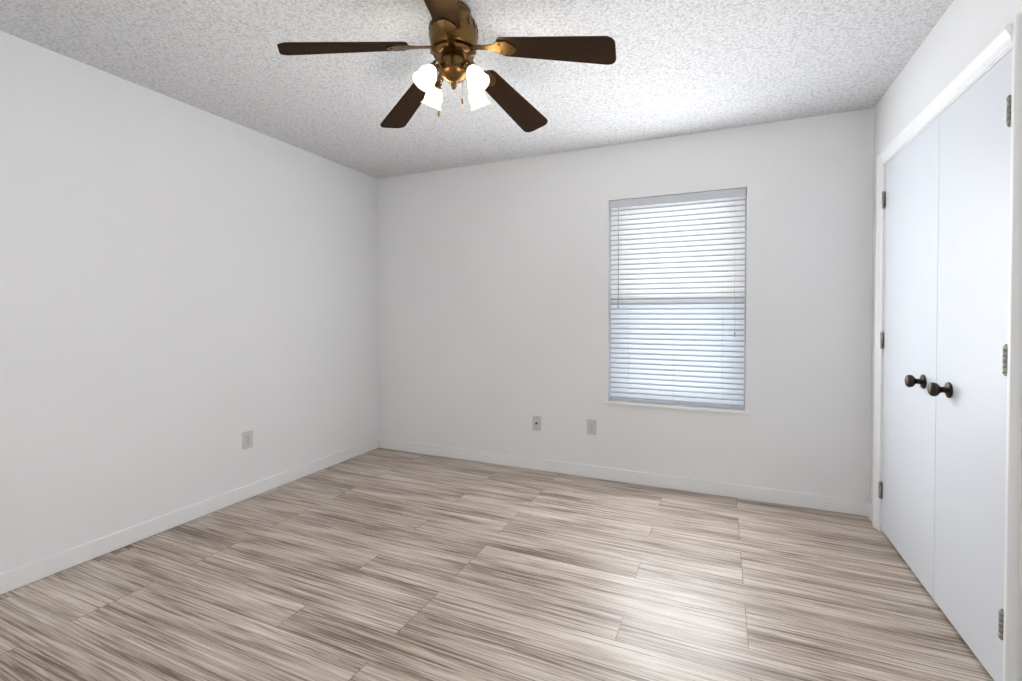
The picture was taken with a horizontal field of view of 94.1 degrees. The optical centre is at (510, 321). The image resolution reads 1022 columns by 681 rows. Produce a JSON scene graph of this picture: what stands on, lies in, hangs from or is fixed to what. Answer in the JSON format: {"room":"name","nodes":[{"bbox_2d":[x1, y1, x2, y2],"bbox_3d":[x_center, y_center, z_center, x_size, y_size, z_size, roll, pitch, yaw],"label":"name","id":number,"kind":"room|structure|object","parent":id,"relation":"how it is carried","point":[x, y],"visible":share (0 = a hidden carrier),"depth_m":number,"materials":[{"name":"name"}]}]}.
{"room":"empty bedroom","nodes":[
{"label":"empty bedroom","id":0,"kind":"room"},
{"bbox_2d":[0,30,377,572],"bbox_3d":[-2.062,-0.044,2.550,0.120,2.440,4.265,0,1,24],"label":"wall","id":1,"kind":"structure","parent":0,"point":[188,295],"depth_m":2.63,"materials":[{"name":"paint"}]},
{"bbox_2d":[0,438,378,594],"bbox_3d":[-2.008,1.131,2.521,0.014,0.090,3.985,0,1,24],"label":"baseboard","id":2,"kind":"structure","parent":1,"relation":"attached to","point":[21,576],"depth_m":2.62,"materials":[{"name":"paint"}]},
{"bbox_2d":[242,430,252,449],"bbox_3d":[-1.736,0.782,3.140,0.008,0.114,0.070,0,1,24],"label":"duplex electrical outlet","id":3,"kind":"object","parent":1,"relation":"attached to","point":[247,439],"visible":1,"depth_m":3.14,"materials":[{"name":"plastic"}]},
{"bbox_2d":[0,0,953,178],"bbox_3d":[0.120,-1.300,1.568,4.890,0.100,4.265,0,1,24],"label":"ceiling","id":4,"kind":"structure","parent":0,"point":[681,67],"depth_m":2.34,"materials":[{"name":"white paint"}]},
{"bbox_2d":[277,0,615,131],"bbox_3d":[-0.195,-1.041,1.922,1.222,0.428,1.239,0,1,24],"label":"ceiling fan","id":5,"kind":"object","parent":4,"relation":"hanging from","point":[454,46],"visible":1,"depth_m":1.85,"materials":[{"name":"brown wood"}]},
{"bbox_2d":[0,448,993,680],"bbox_3d":[0.120,1.240,1.605,4.890,0.100,4.265,0,1,24],"label":"floor","id":6,"kind":"structure","parent":0,"point":[380,564],"depth_m":2.07,"materials":[{"name":"laminate"}]},
{"bbox_2d":[377,108,873,501],"bbox_3d":[1.004,-0.057,3.440,4.770,2.440,0.160,0,1,24],"label":"wall","id":7,"kind":"structure","parent":0,"point":[494,307],"depth_m":3.49,"materials":[{"name":"paint"}]},
{"bbox_2d":[533,415,540,430],"bbox_3d":[0.198,0.794,3.706,0.070,0.114,0.026,0,1,24],"label":"outlet","id":8,"kind":"object","parent":7,"relation":"attached to","point":[537,423],"visible":1,"depth_m":3.71,"materials":[{"name":"plastic"}]},
{"bbox_2d":[587,419,595,434],"bbox_3d":[0.600,0.786,3.539,0.070,0.114,0.008,0,1,24],"label":"duplex electrical outlet","id":9,"kind":"object","parent":7,"relation":"attached to","point":[591,426],"visible":1,"depth_m":3.54,"materials":[{"name":"plastic"}]},
{"bbox_2d":[379,438,868,516],"bbox_3d":[0.477,1.115,3.595,3.666,0.090,0.014,0,1,24],"label":"baseboard","id":10,"kind":"structure","parent":7,"relation":"attached to","point":[822,502],"depth_m":3.37,"materials":[{"name":"paint"}]},
{"bbox_2d":[604,400,749,414],"bbox_3d":[1.140,0.594,3.342,0.954,0.020,0.117,0,1,24],"label":"window sill","id":11,"kind":"structure","parent":7,"relation":"attached to","point":[687,407],"depth_m":3.28,"materials":[{"name":"paint"}]},
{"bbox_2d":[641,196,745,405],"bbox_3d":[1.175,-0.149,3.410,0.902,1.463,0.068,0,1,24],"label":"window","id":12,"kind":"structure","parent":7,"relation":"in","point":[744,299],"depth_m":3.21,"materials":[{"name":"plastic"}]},
{"bbox_2d":[610,188,745,408],"bbox_3d":[1.140,-0.149,3.331,0.896,1.459,0.075,0,1,24],"label":"window blinds","id":13,"kind":"object","parent":12,"relation":"attached to","point":[677,306],"visible":0.98,"depth_m":3.32,"materials":[{"name":"white plastic"}]},
{"bbox_2d":[870,0,1021,680],"bbox_3d":[1.407,-0.022,0.997,0.120,2.440,3.985,0,1,24],"label":"wall","id":14,"kind":"structure","parent":0,"point":[962,34],"depth_m":1.99,"materials":[{"name":"paint"}]},
{"bbox_2d":[868,502,872,521],"bbox_3d":[2.115,1.127,2.785,0.014,0.090,0.145,0,1,24],"label":"baseboard","id":15,"kind":"structure","parent":14,"relation":"attached to","point":[870,509],"depth_m":2.80,"materials":[{"name":"paint"}]},
{"bbox_2d":[882,116,939,598],"bbox_3d":[1.939,0.153,2.308,0.035,2.028,0.706,0,1,24],"label":"closet door leaf","id":16,"kind":"structure","parent":14,"relation":"in","point":[910,322],"depth_m":2.25,"materials":[{"name":"paint"}]},
{"bbox_2d":[878,95,1010,639],"bbox_3d":[1.803,0.143,2.065,0.016,1.712,1.272,0,1,24],"label":"closet door hinges","id":17,"kind":"object","parent":14,"relation":"attached to","point":[1004,373],"visible":0.92,"depth_m":1.50,"materials":[{"name":"silver metal"}]},
{"bbox_2d":[872,13,1021,680],"bbox_3d":[1.853,0.129,2.043,0.146,2.108,1.395,0,1,24],"label":"door frame","id":18,"kind":"structure","parent":14,"relation":"attached to","point":[1006,38],"depth_m":1.45,"materials":[{"name":"paint"}]},
{"bbox_2d":[934,50,1011,680],"bbox_3d":[1.684,0.162,1.731,0.035,2.028,0.550,0,1,24],"label":"closet door leaf","id":19,"kind":"structure","parent":14,"relation":"in","point":[973,284],"depth_m":1.69,"materials":[{"name":"paint"}]}
]}

